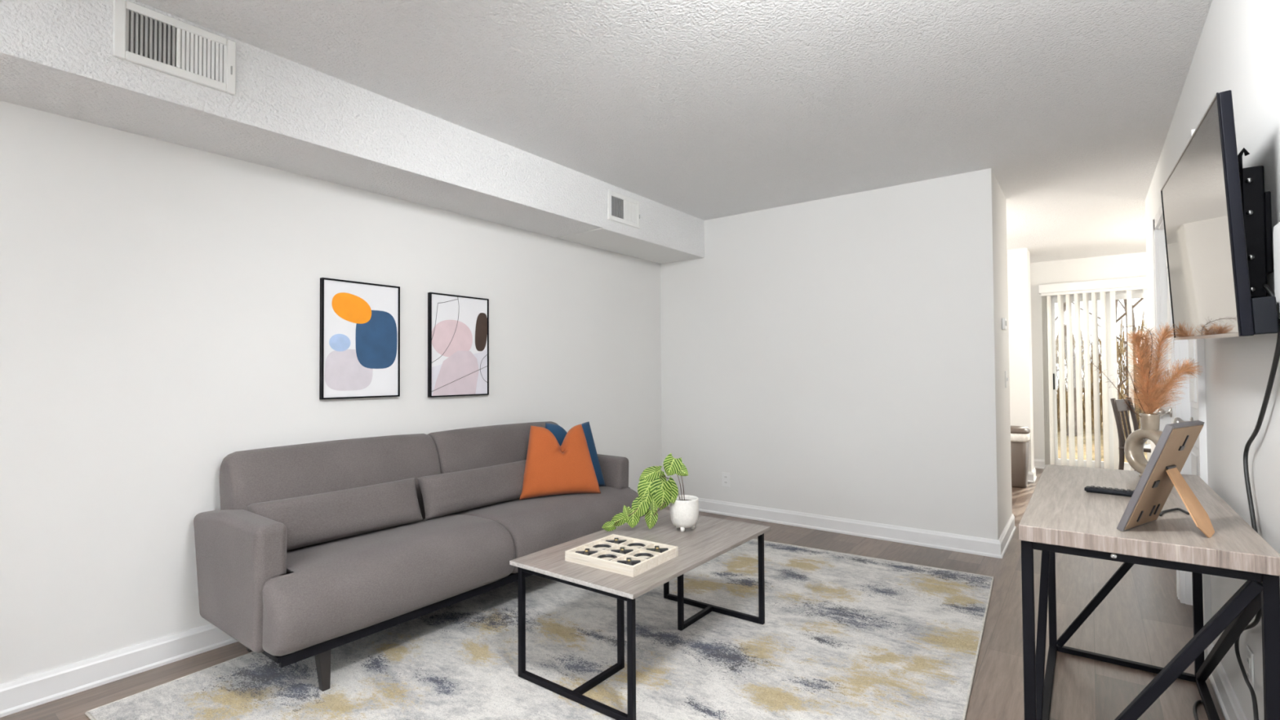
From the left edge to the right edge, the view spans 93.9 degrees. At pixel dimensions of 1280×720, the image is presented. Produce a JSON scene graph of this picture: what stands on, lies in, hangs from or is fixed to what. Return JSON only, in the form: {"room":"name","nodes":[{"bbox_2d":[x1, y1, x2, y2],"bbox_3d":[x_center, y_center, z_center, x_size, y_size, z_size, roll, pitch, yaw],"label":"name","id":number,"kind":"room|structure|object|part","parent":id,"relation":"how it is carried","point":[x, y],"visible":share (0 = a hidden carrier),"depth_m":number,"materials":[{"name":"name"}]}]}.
{"room":"living room","nodes":[
{"label":"living room","id":0,"kind":"room"},
{"bbox_2d":[0,100,662,684],"bbox_3d":[-0.943,0.032,3.896,0.150,2.440,11.900,-1,-1,37],"label":"wall","id":1,"kind":"structure","parent":0,"point":[160,300],"depth_m":2.49,"materials":[{"name":"paint"}]},
{"bbox_2d":[0,508,650,717],"bbox_3d":[-2.117,1.171,2.154,0.022,0.106,7.732,-1,-1,37],"label":"baseboard","id":2,"kind":"structure","parent":1,"relation":"attached to","point":[19,695],"depth_m":2.27,"materials":[{"name":"white paint"}]},
{"bbox_2d":[319,277,399,399],"bbox_3d":[-1.439,-0.103,3.090,0.027,0.597,0.412,-1,-1,37],"label":"framed print","id":3,"kind":"object","parent":1,"relation":"attached to","point":[359,346],"visible":1,"depth_m":3.07,"materials":[{"name":"paper"}]},
{"bbox_2d":[427,292,488,397],"bbox_3d":[-1.078,-0.084,3.571,0.027,0.599,0.414,-1,-1,37],"label":"framed print","id":4,"kind":"object","parent":1,"relation":"attached to","point":[458,326],"visible":1,"depth_m":3.55,"materials":[{"name":"paper"}]},
{"bbox_2d":[0,0,704,257],"bbox_3d":[-1.960,-1.063,2.071,0.452,0.312,7.732,-1,-1,37],"label":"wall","id":5,"kind":"structure","parent":0,"point":[56,57],"depth_m":2.52,"materials":[{"name":"white paint"}]},
{"bbox_2d":[112,0,235,95],"bbox_3d":[-1.633,-1.103,2.115,0.020,0.202,0.354,-1,-1,37],"label":"air vent","id":6,"kind":"object","parent":5,"relation":"in","point":[175,47],"visible":1,"depth_m":2.10,"materials":[{"name":"metal"}]},
{"bbox_2d":[607,189,639,228],"bbox_3d":[-0.107,-1.043,4.146,0.020,0.198,0.352,-1,-1,37],"label":"air vent","id":7,"kind":"object","parent":5,"relation":"in","point":[622,209],"visible":1,"depth_m":4.14,"materials":[{"name":"metal"}]},
{"bbox_2d":[555,227,703,263],"bbox_3d":[-0.030,-0.865,4.632,0.438,0.004,1.311,-1,-1,37],"label":"soffit","id":8,"kind":"object","parent":5,"relation":"attached to","point":[602,238],"depth_m":4.53,"materials":[{"name":"paint"}]},
{"bbox_2d":[0,468,1225,719],"bbox_3d":[1.379,1.262,2.134,6.200,0.120,12.200,-1,-1,37],"label":"floor","id":9,"kind":"structure","parent":0,"point":[1143,619],"depth_m":2.59,"materials":[{"name":"wood"}]},
{"bbox_2d":[193,421,644,691],"bbox_3d":[-0.904,0.813,3.092,0.815,0.846,2.134,-1,-1,37],"label":"sofa","id":10,"kind":"object","parent":9,"relation":"on","point":[293,606],"visible":0.82,"depth_m":2.52,"materials":[{"name":"grey fabric"}]},
{"bbox_3d":[-1.567,0.819,2.324,0.654,0.454,0.109,-1,-1,37],"label":"armrest","id":11,"kind":"part","parent":10,"relation":"part of","materials":[{"name":"grey fabric"}]},
{"bbox_3d":[-1.170,1.135,2.205,0.056,0.150,0.046,-1,-1,37],"label":"leg","id":12,"kind":"part","parent":10,"relation":"part of","materials":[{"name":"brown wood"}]},
{"bbox_3d":[-1.401,0.679,2.858,0.306,0.581,0.975,-1,-1,37],"label":"backrest","id":13,"kind":"part","parent":10,"relation":"part of","materials":[{"name":"grey fabric"}]},
{"bbox_2d":[247,477,422,551],"bbox_3d":[-1.317,0.682,2.660,0.171,0.210,0.746,-1,-1,36],"label":"bolster cushion","id":14,"kind":"object","parent":10,"relation":"on","point":[317,518],"visible":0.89,"depth_m":2.60,"materials":[{"name":"grey fabric"}]},
{"bbox_2d":[262,514,515,656],"bbox_3d":[-1.182,0.909,2.639,0.718,0.268,1.055,-1,-1,37],"label":"seat cushion","id":15,"kind":"object","parent":10,"relation":"on","point":[326,594],"depth_m":2.37,"materials":[{"name":"grey fabric"}]},
{"bbox_3d":[-0.876,1.063,3.067,0.640,0.044,2.070,-1,-1,37],"label":"rail","id":16,"kind":"part","parent":10,"relation":"part of","materials":[{"name":"grey fabric"}]},
{"bbox_3d":[-0.625,1.054,2.879,0.017,0.036,2.050,-1,-1,37],"label":"rail","id":17,"kind":"part","parent":10,"relation":"part of","materials":[{"name":"grey fabric"}]},
{"bbox_2d":[417,459,526,519],"bbox_3d":[-0.857,0.692,3.265,0.177,0.210,0.762,-1,-1,39],"label":"bolster cushion","id":18,"kind":"object","parent":10,"relation":"on","point":[448,493],"visible":0.89,"depth_m":3.13,"materials":[{"name":"grey fabric"}]},
{"bbox_3d":[-0.813,0.691,3.642,0.306,0.581,0.985,-1,-1,37],"label":"backrest","id":19,"kind":"part","parent":10,"relation":"part of","materials":[{"name":"grey fabric"}]},
{"bbox_2d":[451,486,644,573],"bbox_3d":[-0.548,0.922,3.483,0.718,0.268,1.055,-1,-1,37],"label":"seat cushion","id":20,"kind":"object","parent":10,"relation":"on","point":[535,524],"depth_m":3.17,"materials":[{"name":"grey fabric"}]},
{"bbox_2d":[519,423,600,499],"bbox_3d":[-0.478,0.589,3.519,0.480,0.406,0.211,0,-1,-20],"label":"throw pillow","id":21,"kind":"object","parent":10,"relation":"on","point":[551,468],"visible":1,"depth_m":3.45,"materials":[{"name":"orange fabric"}]},
{"bbox_2d":[545,421,605,486],"bbox_3d":[-0.442,0.597,3.759,0.440,0.404,0.192,0,-1,-17],"label":"throw pillow","id":22,"kind":"object","parent":10,"relation":"on","point":[559,433],"visible":0.2,"depth_m":3.75,"materials":[{"name":"blue fabric"}]},
{"bbox_3d":[-0.352,0.844,3.943,0.654,0.454,0.109,-1,-1,37],"label":"armrest","id":23,"kind":"part","parent":10,"relation":"part of","materials":[{"name":"grey fabric"}]},
{"bbox_2d":[84,538,994,719],"bbox_3d":[0.034,1.216,2.698,2.532,0.009,3.224,-1,-1,34],"label":"area rug","id":24,"kind":"object","parent":9,"relation":"on","point":[842,636],"visible":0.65,"depth_m":2.43,"materials":[{"name":"grey carpet"}]},
{"bbox_2d":[509,509,770,719],"bbox_3d":[0.053,0.988,2.515,0.596,0.440,1.040,-1,-1,37],"label":"coffee table","id":25,"kind":"object","parent":24,"relation":"on","point":[711,538],"visible":0.94,"depth_m":2.29,"materials":[{"name":"grey wood"}]},
{"bbox_3d":[-0.452,0.995,2.284,0.022,0.424,0.022,-1,-1,37],"label":"leg","id":26,"kind":"part","parent":25,"relation":"part of","materials":[{"name":"black metal"}]},
{"bbox_3d":[-0.076,0.993,2.343,0.022,0.424,0.022,-1,-1,37],"label":"leg","id":27,"kind":"part","parent":25,"relation":"part of","materials":[{"name":"black metal"}]},
{"bbox_2d":[564,533,678,577],"bbox_3d":[-0.069,0.746,2.303,0.324,0.036,0.295,-1,-1,36],"label":"tray","id":28,"kind":"object","parent":25,"relation":"on","point":[593,561],"visible":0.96,"depth_m":2.25,"materials":[{"name":"beige wood"}]},
{"bbox_2d":[575,548,597,555],"bbox_3d":[-0.205,0.738,2.288,0.072,0.019,0.072,-1,-2,44],"label":"cross piece","id":29,"kind":"object","parent":28,"relation":"in","point":[586,552],"visible":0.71,"depth_m":2.28,"materials":[{"name":"grey metal"}]},
{"bbox_2d":[592,544,611,549],"bbox_3d":[-0.151,0.744,2.362,0.078,0.010,0.078,-1,-1,37],"label":"tic-tac-toe piece","id":30,"kind":"object","parent":28,"relation":"in","point":[596,545],"visible":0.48,"depth_m":2.39,"materials":[{"name":"grey metal"}]},
{"bbox_2d":[597,554,617,559],"bbox_3d":[-0.122,0.741,2.229,0.078,0.010,0.078,-1,-1,37],"label":"tic-tac-toe piece","id":31,"kind":"object","parent":28,"relation":"in","point":[602,555],"visible":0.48,"depth_m":2.25,"materials":[{"name":"grey metal"}]},
{"bbox_2d":[605,537,626,543],"bbox_3d":[-0.097,0.740,2.437,0.072,0.019,0.072,-1,-2,44],"label":"cross piece","id":32,"kind":"object","parent":28,"relation":"in","point":[615,540],"visible":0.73,"depth_m":2.43,"materials":[{"name":"grey metal"}]},
{"bbox_2d":[610,546,633,554],"bbox_3d":[-0.069,0.737,2.303,0.072,0.019,0.072,-1,-2,44],"label":"cross piece","id":33,"kind":"object","parent":28,"relation":"in","point":[621,550],"visible":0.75,"depth_m":2.30,"materials":[{"name":"grey metal"}]},
{"bbox_2d":[617,557,640,565],"bbox_3d":[-0.041,0.735,2.170,0.072,0.019,0.072,-1,-2,44],"label":"cross piece","id":34,"kind":"object","parent":28,"relation":"in","point":[628,562],"visible":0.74,"depth_m":2.16,"materials":[{"name":"grey metal"}]},
{"bbox_2d":[626,542,645,548],"bbox_3d":[-0.015,0.743,2.377,0.078,0.010,0.078,-1,-1,37],"label":"tic-tac-toe piece","id":35,"kind":"object","parent":28,"relation":"in","point":[632,544],"visible":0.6,"depth_m":2.40,"materials":[{"name":"grey metal"}]},
{"bbox_2d":[633,552,653,559],"bbox_3d":[0.013,0.740,2.244,0.078,0.010,0.078,-1,-1,37],"label":"tic-tac-toe piece","id":36,"kind":"object","parent":28,"relation":"in","point":[640,553],"visible":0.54,"depth_m":2.27,"materials":[{"name":"grey metal"}]},
{"bbox_2d":[646,546,668,552],"bbox_3d":[0.067,0.737,2.318,0.072,0.019,0.072,-1,-2,44],"label":"cross piece","id":37,"kind":"object","parent":28,"relation":"in","point":[657,548],"visible":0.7,"depth_m":2.31,"materials":[{"name":"grey metal"}]},
{"bbox_3d":[-0.028,0.985,1.965,0.022,0.424,0.022,-1,-1,37],"label":"leg","id":38,"kind":"part","parent":25,"relation":"part of","materials":[{"name":"black metal"}]},
{"bbox_2d":[601,453,698,532],"bbox_3d":[0.054,0.594,2.677,0.437,0.353,0.134,0,-1,-15],"label":"potted plant","id":39,"kind":"object","parent":25,"relation":"on","point":[655,491],"visible":1,"depth_m":2.66,"materials":[{"name":"green plant"}]},
{"bbox_3d":[0.201,0.690,2.715,0.133,0.126,0.133,-1,-1,37],"label":"pot","id":40,"kind":"part","parent":39,"relation":"part of","materials":[{"name":"ceramic"}]},
{"bbox_3d":[0.134,1.007,3.064,0.022,0.424,0.022,-1,-1,37],"label":"leg","id":41,"kind":"part","parent":25,"relation":"part of","materials":[{"name":"black metal"}]},
{"bbox_3d":[0.182,0.999,2.687,0.022,0.424,0.022,-1,-1,37],"label":"leg","id":42,"kind":"part","parent":25,"relation":"part of","materials":[{"name":"black metal"}]},
{"bbox_3d":[0.558,0.997,2.746,0.022,0.424,0.022,-1,-1,37],"label":"leg","id":43,"kind":"part","parent":25,"relation":"part of","materials":[{"name":"black metal"}]},
{"bbox_2d":[1010,425,1030,488],"bbox_3d":[3.792,0.969,6.042,0.260,0.592,0.356,-1,-1,37],"label":"trash can","id":44,"kind":"object","parent":9,"relation":"on","point":[1020,435],"visible":0.54,"depth_m":5.89,"materials":[{"name":"beige plastic"}]},
{"bbox_3d":[3.791,0.700,6.047,0.260,0.054,0.356,-1,-1,37],"label":"lid","id":45,"kind":"part","parent":44,"relation":"part of","materials":[{"name":"silver plastic"}]},
{"bbox_2d":[1110,397,1151,471],"bbox_3d":[4.567,0.795,5.325,0.420,0.906,0.479,0,-1,-33],"label":"dining chair","id":46,"kind":"object","parent":9,"relation":"on","point":[1118,406],"visible":0.41,"depth_m":5.43,"materials":[{"name":"brown wood"}]},
{"bbox_3d":[4.306,0.798,5.383,0.043,0.906,0.098,0,-1,-33],"label":"leg","id":47,"kind":"part","parent":46,"relation":"part of","materials":[{"name":"brown wood"}]},
{"bbox_3d":[4.444,0.418,5.518,0.360,0.105,0.030,0,-1,-33],"label":"rail","id":48,"kind":"part","parent":46,"relation":"part of","materials":[{"name":"brown wood"}]},
{"bbox_3d":[4.620,0.800,5.588,0.043,0.906,0.098,0,-1,-33],"label":"leg","id":49,"kind":"part","parent":46,"relation":"part of","materials":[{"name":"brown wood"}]},
{"bbox_3d":[4.583,0.787,5.301,0.420,0.035,0.420,0,-1,-33],"label":"seat","id":50,"kind":"part","parent":46,"relation":"part of","materials":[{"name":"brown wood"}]},
{"bbox_2d":[1018,464,1279,719],"bbox_3d":[1.554,0.815,1.903,0.479,0.762,1.240,-1,-1,37],"label":"console table","id":51,"kind":"object","parent":9,"relation":"on","point":[1060,516],"visible":0.96,"depth_m":1.56,"materials":[{"name":"beige wood"}]},
{"bbox_3d":[1.028,0.832,1.576,0.026,0.721,0.026,-1,-1,37],"label":"leg","id":52,"kind":"part","parent":51,"relation":"part of","materials":[{"name":"black metal"}]},
{"bbox_3d":[1.377,1.189,2.030,0.026,0.020,1.128,-1,-1,37],"label":"rail","id":53,"kind":"part","parent":51,"relation":"part of","materials":[{"name":"black metal"}]},
{"bbox_3d":[1.721,0.846,2.499,0.026,0.721,0.026,-1,-1,37],"label":"leg","id":54,"kind":"part","parent":51,"relation":"part of","materials":[{"name":"black metal"}]},
{"bbox_2d":[1084,485,1134,497],"bbox_3d":[1.537,0.425,1.926,0.042,0.018,0.164,1,-2,-44],"label":"remote control","id":55,"kind":"object","parent":51,"relation":"on","point":[1116,491],"visible":0.67,"depth_m":1.93,"materials":[{"name":"black plastic"}]},
{"bbox_3d":[1.903,1.193,2.357,0.423,0.020,0.026,-1,-1,37],"label":"rail","id":56,"kind":"part","parent":51,"relation":"part of","materials":[{"name":"black metal"}]},
{"bbox_2d":[1124,413,1162,477],"bbox_3d":[1.905,0.319,2.229,0.072,0.238,0.179,0,-1,-5],"label":"ring vase","id":57,"kind":"object","parent":51,"relation":"on","point":[1149,428],"visible":0.51,"depth_m":2.25,"materials":[{"name":"beige ceramic"}]},
{"bbox_2d":[1089,360,1141,417],"bbox_3d":[1.789,0.118,2.236,0.230,0.232,0.048,0,-1,-1],"label":"grass stem","id":58,"kind":"object","parent":57,"relation":"in","point":[1091,361],"visible":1,"depth_m":2.23,"materials":[{"name":"brown plant"}]},
{"bbox_2d":[1114,335,1146,413],"bbox_3d":[1.830,0.071,2.225,0.146,0.323,0.076,0,-1,-20],"label":"grass stem","id":59,"kind":"object","parent":57,"relation":"in","point":[1116,335],"visible":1,"depth_m":2.23,"materials":[{"name":"brown plant"}]},
{"bbox_2d":[1121,324,1156,391],"bbox_3d":[1.857,0.044,2.217,0.133,0.375,0.052,-1,-1,7],"label":"grass stem","id":60,"kind":"object","parent":57,"relation":"in","point":[1130,324],"visible":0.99,"depth_m":2.22,"materials":[{"name":"brown plant"}]},
{"bbox_2d":[1123,328,1167,413],"bbox_3d":[1.883,0.056,2.228,0.140,0.352,0.140,-1,-1,37],"label":"grass stem","id":61,"kind":"object","parent":57,"relation":"in","point":[1136,338],"visible":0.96,"depth_m":2.22,"materials":[{"name":"brown plant"}]},
{"bbox_2d":[1126,327,1173,413],"bbox_3d":[1.896,0.054,2.232,0.134,0.356,0.136,-1,-1,30],"label":"grass stem","id":62,"kind":"object","parent":57,"relation":"in","point":[1148,340],"visible":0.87,"depth_m":2.22,"materials":[{"name":"brown plant"}]},
{"bbox_2d":[1132,322,1177,413],"bbox_3d":[1.920,0.044,2.230,0.140,0.375,0.158,1,-2,-41],"label":"grass stem","id":63,"kind":"object","parent":57,"relation":"in","point":[1166,334],"visible":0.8,"depth_m":2.22,"materials":[{"name":"brown plant"}]},
{"bbox_2d":[1135,357,1202,413],"bbox_3d":[1.970,0.111,2.229,0.206,0.242,0.150,0,-1,1],"label":"grass stem","id":64,"kind":"object","parent":57,"relation":"in","point":[1185,370],"visible":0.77,"depth_m":2.21,"materials":[{"name":"brown plant"}]},
{"bbox_3d":[1.206,0.480,1.448,0.423,0.026,0.026,-1,-1,37],"label":"rail","id":65,"kind":"part","parent":51,"relation":"part of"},
{"bbox_2d":[1116,420,1214,537],"bbox_3d":[1.323,0.291,1.494,0.211,0.275,0.148,0,-1,-32],"label":"picture frame","id":66,"kind":"object","parent":51,"relation":"on","point":[1176,441],"visible":1,"depth_m":1.47,"materials":[{"name":"gray painted wood"},{"name":"brown fiberboard backing"},{"name":"black metal"}]},
{"bbox_3d":[1.354,0.345,1.468,0.099,0.167,0.073,0,-1,-32],"label":"easel leg","id":67,"kind":"part","parent":66,"relation":"part of","materials":[{"name":"brown wood"}]},
{"bbox_2d":[1159,507,1189,515],"bbox_3d":[1.484,0.424,1.661,0.128,0.008,0.049,0,-1,-24],"label":"charging cable","id":68,"kind":"object","parent":51,"relation":"on","point":[1175,508],"visible":0.94,"depth_m":1.68,"materials":[{"name":"rubber"}]},
{"bbox_3d":[2.080,0.838,2.229,0.026,0.721,0.026,-1,-1,37],"label":"leg","id":69,"kind":"part","parent":51,"relation":"part of","materials":[{"name":"black metal"}]},
{"bbox_3d":[1.736,1.182,1.761,0.026,0.020,1.128,-1,-1,37],"label":"rail","id":70,"kind":"part","parent":51,"relation":"part of","materials":[{"name":"black metal"}]},
{"bbox_3d":[1.387,0.824,1.307,0.026,0.721,0.026,-1,-1,37],"label":"leg","id":71,"kind":"part","parent":51,"relation":"part of","materials":[{"name":"black metal"}]},
{"bbox_2d":[1192,699,1220,719],"bbox_3d":[1.828,1.189,1.901,0.070,0.009,0.465,-1,-1,35],"label":"extension cord","id":72,"kind":"object","parent":9,"relation":"on","point":[1194,707],"visible":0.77,"depth_m":2.04,"materials":[{"name":"plastic"}]},
{"bbox_2d":[135,0,1212,262],"bbox_3d":[1.362,-1.313,2.187,6.200,0.150,12.200,-1,-1,37],"label":"ceiling","id":73,"kind":"structure","parent":0,"point":[703,109],"depth_m":2.65,"materials":[{"name":"white paint"}]},
{"bbox_2d":[660,168,1012,540],"bbox_3d":[1.462,0.036,4.853,2.549,2.440,0.853,-1,-1,37],"label":"wall","id":74,"kind":"structure","parent":0,"point":[846,356],"depth_m":4.28,"materials":[{"name":"paint"}]},
{"bbox_2d":[721,472,729,487],"bbox_3d":[0.701,0.976,4.871,0.072,0.116,0.007,-1,-1,37],"label":"wall outlet","id":75,"kind":"object","parent":74,"relation":"attached to","point":[725,476],"visible":1,"depth_m":4.87,"materials":[{"name":"white plastic"}]},
{"bbox_2d":[667,494,1016,558],"bbox_3d":[1.472,1.202,4.813,2.572,0.106,0.876,-1,-1,37],"label":"baseboard","id":76,"kind":"structure","parent":74,"relation":"attached to","point":[931,539],"depth_m":4.19,"materials":[{"name":"white paint"}]},
{"bbox_2d":[1001,317,1006,330],"bbox_3d":[2.502,-0.246,4.103,0.023,0.080,0.100,-1,-1,37],"label":"thermostat","id":77,"kind":"object","parent":74,"relation":"attached to","point":[1003,320],"visible":1,"depth_m":4.07,"materials":[{"name":"white plastic"}]},
{"bbox_2d":[1004,370,1008,387],"bbox_3d":[2.592,0.136,4.217,0.016,0.116,0.072,-1,-1,37],"label":"light switch","id":78,"kind":"object","parent":74,"relation":"attached to","point":[1006,371],"visible":1,"depth_m":4.20,"materials":[{"name":"white plastic"}]},
{"bbox_2d":[1007,247,1034,471],"bbox_3d":[3.752,0.058,6.655,1.010,2.440,0.350,-1,-1,37],"label":"wall","id":79,"kind":"structure","parent":0,"point":[1018,260],"depth_m":6.27,"materials":[{"name":"paint"}]},
{"bbox_2d":[1027,467,1036,482],"bbox_3d":[3.761,1.224,6.616,1.033,0.106,0.373,-1,-1,37],"label":"baseboard","id":80,"kind":"structure","parent":79,"relation":"attached to","point":[1032,477],"depth_m":6.19,"materials":[{"name":"white paint"}]},
{"bbox_2d":[1030,252,1146,459],"bbox_3d":[5.040,0.055,6.938,5.768,2.440,0.150,-1,-1,37],"label":"wall","id":81,"kind":"structure","parent":0,"point":[1132,264],"depth_m":7.03,"materials":[{"name":"paint"}]},
{"bbox_2d":[1034,458,1045,468],"bbox_3d":[3.728,1.248,7.797,2.598,0.106,0.022,-1,-1,37],"label":"baseboard","id":82,"kind":"structure","parent":81,"relation":"attached to","point":[1038,464],"depth_m":7.05,"materials":[{"name":"white paint"}]},
{"bbox_2d":[1038,276,1151,471],"bbox_3d":[5.488,0.152,6.434,1.950,2.100,0.113,-1,-1,37],"label":"vertical blind","id":83,"kind":"object","parent":81,"relation":"attached to","point":[1046,291],"visible":0.52,"depth_m":6.78,"materials":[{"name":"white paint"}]},
{"bbox_3d":[5.481,-0.783,6.452,1.910,0.030,0.036,-1,-1,37],"label":"head rail","id":84,"kind":"part","parent":83,"relation":"part of","materials":[{"name":"white plastic"}]},
{"bbox_2d":[1051,289,1143,471],"bbox_3d":[5.570,0.234,6.541,1.850,2.060,0.125,-1,-1,37],"label":"door","id":85,"kind":"structure","parent":81,"relation":"in","point":[1135,294],"depth_m":6.73,"materials":[{"name":"white paint"}]},
{"bbox_3d":[4.853,0.253,7.020,0.032,0.190,0.030,-1,-1,37],"label":"handle","id":86,"kind":"part","parent":85,"relation":"part of","materials":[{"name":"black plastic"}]},
{"bbox_3d":[5.081,0.249,6.889,0.590,1.990,0.035,-1,-1,37],"label":"sash","id":87,"kind":"part","parent":85,"relation":"part of","materials":[{"name":"white paint"}]},
{"bbox_3d":[5.792,0.235,6.412,1.280,1.990,0.035,-1,-1,37],"label":"sash","id":88,"kind":"part","parent":85,"relation":"part of","materials":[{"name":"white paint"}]},
{"bbox_2d":[1194,0,1279,719],"bbox_3d":[0.297,-0.061,-0.310,0.120,2.440,6.660,-1,-1,37],"label":"wall","id":89,"kind":"structure","parent":0,"point":[1237,50],"depth_m":1.71,"materials":[{"name":"paint"}]},
{"bbox_2d":[1145,55,1196,454],"bbox_3d":[3.089,-0.004,3.408,0.120,2.440,2.640,-1,-1,37],"label":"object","id":90,"kind":"structure","parent":89,"relation":"in","point":[1184,120],"depth_m":3.27,"materials":[{"name":"paint"}]},
{"bbox_2d":[1152,202,1177,596],"bbox_3d":[3.058,0.159,3.392,0.155,2.114,0.888,-1,-1,37],"label":"door","id":91,"kind":"structure","parent":90,"relation":"attached to","point":[1162,288],"depth_m":3.71,"materials":[{"name":"white paint"}]},
{"bbox_3d":[3.211,0.320,3.662,0.070,0.060,0.060,-1,-1,37],"label":"knob","id":92,"kind":"part","parent":91,"relation":"part of","materials":[{"name":"silver metal"}]},
{"bbox_3d":[3.128,-0.617,3.532,0.016,0.190,0.232,-1,-1,37],"label":"panel","id":93,"kind":"part","parent":91,"relation":"part of","materials":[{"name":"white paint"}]},
{"bbox_3d":[3.132,-0.082,3.521,0.016,0.640,0.232,-1,-1,37],"label":"panel","id":94,"kind":"part","parent":91,"relation":"part of","materials":[{"name":"white paint"}]},
{"bbox_2d":[1170,128,1212,660],"bbox_3d":[2.512,0.148,2.664,0.155,2.114,0.888,-1,-1,37],"label":"door","id":95,"kind":"structure","parent":90,"relation":"attached to","point":[1192,406],"depth_m":2.79,"materials":[{"name":"white paint"}]},
{"bbox_3d":[2.659,0.309,2.926,0.070,0.060,0.060,-1,-1,37],"label":"knob","id":96,"kind":"part","parent":95,"relation":"part of","materials":[{"name":"silver metal"}]},
{"bbox_3d":[2.586,-0.093,2.793,0.016,0.640,0.232,-1,-1,37],"label":"panel","id":97,"kind":"part","parent":95,"relation":"part of","materials":[{"name":"white paint"}]},
{"bbox_3d":[2.591,0.697,2.777,0.016,0.580,0.232,-1,-1,37],"label":"panel","id":98,"kind":"part","parent":95,"relation":"part of","materials":[{"name":"white paint"}]},
{"bbox_2d":[1207,643,1247,719],"bbox_3d":[0.225,1.106,-0.321,0.022,0.106,6.585,-1,-1,37],"label":"baseboard","id":99,"kind":"structure","parent":89,"relation":"attached to","point":[1229,704],"depth_m":2.02,"materials":[{"name":"white paint"}]},
{"bbox_2d":[1245,644,1254,690],"bbox_3d":[1.777,0.901,1.741,0.007,0.116,0.072,-1,-1,37],"label":"wall outlet","id":100,"kind":"object","parent":89,"relation":"attached to","point":[1250,656],"visible":0.75,"depth_m":1.73,"materials":[{"name":"white plastic"}]},
{"bbox_2d":[1246,653,1249,668],"bbox_3d":[1.775,0.879,1.743,0.002,0.030,0.032,-1,-1,37],"label":"receptacle","id":101,"kind":"object","parent":100,"relation":"attached to","point":[1247,655],"depth_m":1.75,"materials":[{"name":"white plastic"}]},
{"bbox_2d":[1247,669,1250,683],"bbox_3d":[1.775,0.923,1.742,0.002,0.030,0.032,-1,-1,37],"label":"receptacle","id":102,"kind":"object","parent":100,"relation":"attached to","point":[1248,670],"depth_m":1.73,"materials":[{"name":"white plastic"}]},
{"bbox_2d":[1237,147,1272,297],"bbox_3d":[1.654,-0.325,1.654,0.058,0.410,0.476,-1,-1,37],"label":"mount","id":103,"kind":"object","parent":89,"relation":"attached to","point":[1256,202],"visible":0.52,"depth_m":1.47,"materials":[{"name":"metal"}]},
{"bbox_2d":[1160,89,1279,340],"bbox_3d":[1.677,-0.344,1.772,0.094,0.595,1.067,-1,-1,36],"label":"television","id":104,"kind":"object","parent":103,"relation":"attached to","point":[1203,221],"visible":1,"depth_m":1.53,"materials":[{"name":"black plastic"}]},
{"bbox_3d":[1.633,-0.621,1.797,0.003,0.005,1.040,-5,-2,36],"label":"edge trim","id":105,"kind":"part","parent":104,"relation":"part of","materials":[{"name":"black plastic"}]},
{"bbox_3d":[1.670,-0.068,1.783,0.004,0.009,1.040,-5,-2,36],"label":"edge trim","id":106,"kind":"part","parent":104,"relation":"part of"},
{"bbox_2d":[1234,284,1279,719],"bbox_3d":[1.623,0.506,1.589,0.040,1.361,0.616,-1,-1,37],"label":"power cord","id":107,"kind":"object","parent":104,"relation":"hanging from","point":[1277,353],"visible":0.76,"depth_m":1.60,"materials":[{"name":"rubber"}]},
{"bbox_3d":[1.678,-0.311,1.647,0.012,0.200,0.460,-1,-1,37],"label":"wall plate","id":108,"kind":"part","parent":103,"relation":"part of","materials":[{"name":"black metal"}]},
{"bbox_2d":[1272,222,1279,318],"bbox_3d":[1.413,-0.201,1.300,0.022,0.220,0.180,-1,-1,37],"label":"keypad","id":109,"kind":"object","parent":89,"relation":"attached to","point":[1276,233],"visible":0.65,"depth_m":1.34,"materials":[{"name":"white plastic"}]},
{"label":"outside","id":110,"kind":"structure","parent":0,"visible":0},
{"bbox_2d":[1057,394,1146,462],"bbox_3d":[14.616,1.732,19.426,28.000,0.170,31.340,-1,-1,37],"label":"ground","id":111,"kind":"structure","parent":110,"point":[1058,430],"depth_m":10.61,"materials":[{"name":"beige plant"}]},
{"bbox_2d":[1063,302,1084,435],"bbox_3d":[8.874,-1.716,12.158,2.130,6.565,2.556,0,-1,-1],"label":"bare tree","id":112,"kind":"object","parent":111,"relation":"on","point":[1064,304],"visible":0.09,"depth_m":12.12,"materials":[{"name":"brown plant"}]},
{"bbox_2d":[1055,315,1098,372],"bbox_3d":[7.635,-1.575,11.312,2.536,6.258,2.465,0,-1,-16],"label":"bare tree","id":113,"kind":"object","parent":111,"relation":"on","point":[1056,317],"visible":0.02,"depth_m":10.90,"materials":[{"name":"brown plant"}]},
{"bbox_2d":[1055,311,1145,435],"bbox_3d":[9.998,0.296,13.734,8.733,2.571,3.296,-1,-1,37],"label":"undergrowth","id":114,"kind":"object","parent":111,"relation":"on","point":[1119,343],"visible":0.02,"depth_m":12.95,"materials":[{"name":"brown plant"}]},
{"bbox_2d":[1071,297,1143,445],"bbox_3d":[7.281,-1.453,9.165,1.618,5.921,2.342,0,-1,-9],"label":"bare tree","id":115,"kind":"object","parent":111,"relation":"on","point":[1141,299],"visible":0.02,"depth_m":9.46,"materials":[{"name":"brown plant"}]},
{"bbox_2d":[1088,298,1139,431],"bbox_3d":[10.710,-2.041,12.886,2.078,7.214,2.279,0,-1,-34],"label":"bare tree","id":116,"kind":"object","parent":111,"relation":"on","point":[1124,306],"visible":0.07,"depth_m":12.70,"materials":[{"name":"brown plant"}]}
]}

